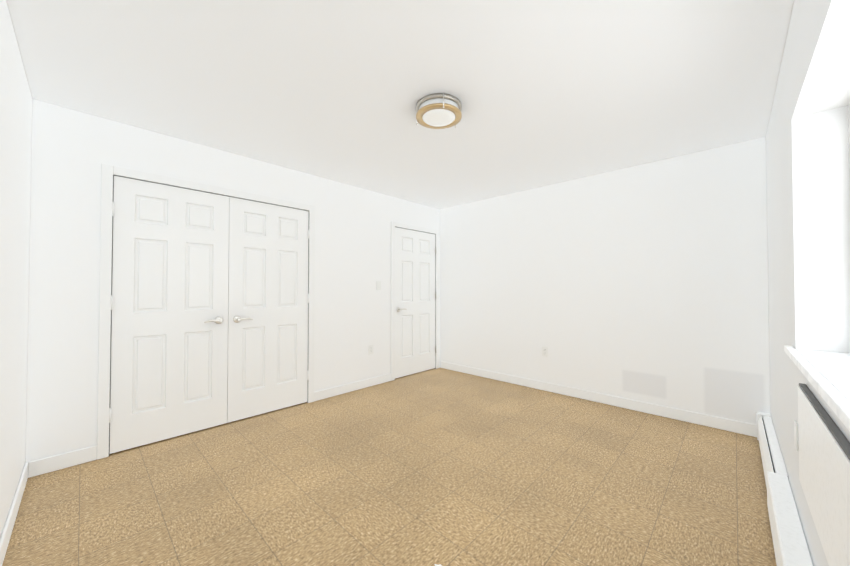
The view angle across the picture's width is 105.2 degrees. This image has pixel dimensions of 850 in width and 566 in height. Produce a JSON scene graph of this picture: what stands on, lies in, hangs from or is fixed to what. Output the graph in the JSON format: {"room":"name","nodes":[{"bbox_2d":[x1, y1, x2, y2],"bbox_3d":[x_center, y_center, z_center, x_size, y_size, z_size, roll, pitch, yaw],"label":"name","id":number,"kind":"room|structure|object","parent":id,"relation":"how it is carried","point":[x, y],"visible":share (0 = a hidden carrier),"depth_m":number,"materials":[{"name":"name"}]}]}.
{"room":"empty bedroom","nodes":[
{"label":"empty bedroom","id":0,"kind":"room"},
{"bbox_2d":[0,0,31,536],"bbox_3d":[-1.558,0.002,1.046,4.700,2.430,0.150,-1,-1,44],"label":"wall","id":1,"kind":"structure","parent":0,"point":[15,134],"depth_m":1.61,"materials":[{"name":"white paint"}]},
{"bbox_2d":[0,461,31,565],"bbox_3d":[-1.272,1.164,0.871,3.470,0.100,0.017,-1,-1,44],"label":"baseboard","id":2,"kind":"structure","parent":1,"relation":"attached to","point":[27,470],"depth_m":1.65,"materials":[{"name":"white paint"}]},
{"bbox_2d":[25,99,439,462],"bbox_3d":[-1.194,0.042,3.577,0.120,2.430,4.020,-1,-1,44],"label":"wall","id":3,"kind":"structure","parent":0,"point":[72,150],"depth_m":2.33,"materials":[{"name":"white paint"}]},
{"bbox_2d":[32,445,96,476],"bbox_3d":[-2.410,1.185,2.182,0.013,0.100,0.290,-1,-1,44],"label":"baseboard","id":4,"kind":"structure","parent":3,"relation":"attached to","point":[55,463],"depth_m":2.17,"materials":[{"name":"white paint"}]},
{"bbox_2d":[109,176,228,453],"bbox_3d":[-2.010,0.222,2.613,0.096,2.016,0.764,-1,-1,44],"label":"closet door","id":5,"kind":"structure","parent":3,"relation":"in","point":[169,320],"depth_m":2.59,"materials":[{"name":"white paint"}]},
{"bbox_2d":[227,197,309,422],"bbox_3d":[-1.481,0.231,3.169,0.096,2.016,0.764,-1,-1,44],"label":"closet door","id":6,"kind":"structure","parent":3,"relation":"in","point":[268,302],"depth_m":3.14,"materials":[{"name":"white paint"}]},
{"bbox_2d":[109,175,435,453],"bbox_3d":[-1.100,0.241,3.674,0.119,2.035,3.535,-1,-1,44],"label":"trim","id":7,"kind":"structure","parent":3,"relation":"attached to","point":[308,268],"depth_m":2.99,"materials":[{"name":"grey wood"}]},
{"bbox_2d":[314,373,390,400],"bbox_3d":[-0.817,1.212,3.858,0.013,0.100,1.075,-1,-1,44],"label":"baseboard","id":8,"kind":"structure","parent":3,"relation":"attached to","point":[334,391],"depth_m":3.79,"materials":[{"name":"white paint"}]},
{"bbox_2d":[369,345,372,354],"bbox_3d":[-0.667,0.815,4.025,0.008,0.115,0.070,-1,-1,44],"label":"electrical outlet","id":9,"kind":"object","parent":3,"relation":"attached to","point":[370,349],"visible":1,"depth_m":4.02,"materials":[{"name":"white plastic"}]},
{"bbox_2d":[376,281,380,289],"bbox_3d":[-0.585,0.021,4.122,0.012,0.115,0.070,-1,-1,44],"label":"light switch","id":10,"kind":"object","parent":3,"relation":"attached to","point":[378,285],"visible":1,"depth_m":4.11,"materials":[{"name":"white plastic"}]},
{"bbox_2d":[395,227,435,377],"bbox_3d":[-0.111,0.254,4.611,0.096,2.016,0.835,-1,-1,44],"label":"entry door","id":11,"kind":"structure","parent":3,"relation":"in","point":[415,298],"depth_m":4.59,"materials":[{"name":"white paint"}]},
{"bbox_2d":[2,368,776,565],"bbox_3d":[-0.121,1.291,2.537,4.700,0.100,4.320,-1,-1,44],"label":"floor","id":12,"kind":"structure","parent":0,"point":[441,466],"depth_m":1.93,"materials":[{"name":"beige carpet"}]},
{"bbox_2d":[757,412,812,565],"bbox_3d":[1.742,1.120,1.585,0.080,0.212,2.824,-1,-1,44],"label":"heater","id":13,"kind":"object","parent":12,"relation":"on","point":[790,544],"visible":1,"depth_m":1.52,"materials":[{"name":"metal"}]},
{"bbox_2d":[6,0,793,208],"bbox_3d":[-0.121,-1.239,2.578,4.700,0.100,4.320,-1,-1,44],"label":"ceiling","id":14,"kind":"structure","parent":0,"point":[547,92],"depth_m":1.90,"materials":[{"name":"white paint"}]},
{"bbox_2d":[416,93,461,128],"bbox_3d":[0.096,-1.145,2.196,0.306,0.100,0.314,-1,-1,44],"label":"ceiling light fixture","id":15,"kind":"object","parent":14,"relation":"attached to","point":[438,111],"visible":1,"depth_m":2.12,"materials":[{"name":"white glass"}]},
{"bbox_2d":[440,137,769,424],"bbox_3d":[1.315,0.050,4.069,4.700,2.430,0.150,-1,-1,44],"label":"wall","id":16,"kind":"structure","parent":0,"point":[647,282],"depth_m":3.27,"materials":[{"name":"paint"}]},
{"bbox_2d":[542,346,547,356],"bbox_3d":[1.420,0.802,3.847,0.070,0.115,0.008,-1,-1,44],"label":"electrical outlet","id":17,"kind":"object","parent":16,"relation":"attached to","point":[545,351],"visible":1,"depth_m":3.84,"materials":[{"name":"white plastic"}]},
{"bbox_2d":[440,361,756,436],"bbox_3d":[1.464,1.211,3.795,3.382,0.100,0.013,-1,-1,44],"label":"baseboard","id":18,"kind":"structure","parent":16,"relation":"attached to","point":[749,429],"depth_m":3.28,"materials":[{"name":"white paint"}]},
{"bbox_2d":[766,0,849,565],"bbox_3d":[1.455,0.002,1.059,0.250,2.430,4.020,-1,-1,44],"label":"wall","id":19,"kind":"structure","parent":0,"point":[808,183],"depth_m":1.44,"materials":[{"name":"white paint"}]},
{"bbox_2d":[794,420,798,450],"bbox_3d":[1.676,0.684,1.468,0.006,0.118,0.072,-1,-1,44],"label":"electrical outlet","id":20,"kind":"object","parent":19,"relation":"attached to","point":[796,434],"visible":1,"depth_m":1.45,"materials":[{"name":"white plastic"}]},
{"bbox_2d":[784,345,849,430],"bbox_3d":[1.245,0.299,0.868,0.258,0.031,1.680,-1,-1,44],"label":"window sill","id":21,"kind":"structure","parent":19,"relation":"attached to","point":[826,374],"depth_m":1.04,"materials":[{"name":"stone"}]},
{"bbox_2d":[798,383,849,565],"bbox_3d":[1.101,0.574,0.876,0.021,0.380,1.100,-1,-1,44],"label":"radiator","id":22,"kind":"object","parent":19,"relation":"attached to","point":[824,460],"visible":1,"depth_m":0.90,"materials":[{"name":"metal"}]},
{"bbox_2d":[848,104,849,166],"bbox_3d":[1.313,-0.227,0.812,0.070,1.080,1.480,-1,-1,44],"label":"window","id":23,"kind":"structure","parent":19,"relation":"in","point":[849,131],"depth_m":1.37,"materials":[{"name":"white paint"}]}
]}

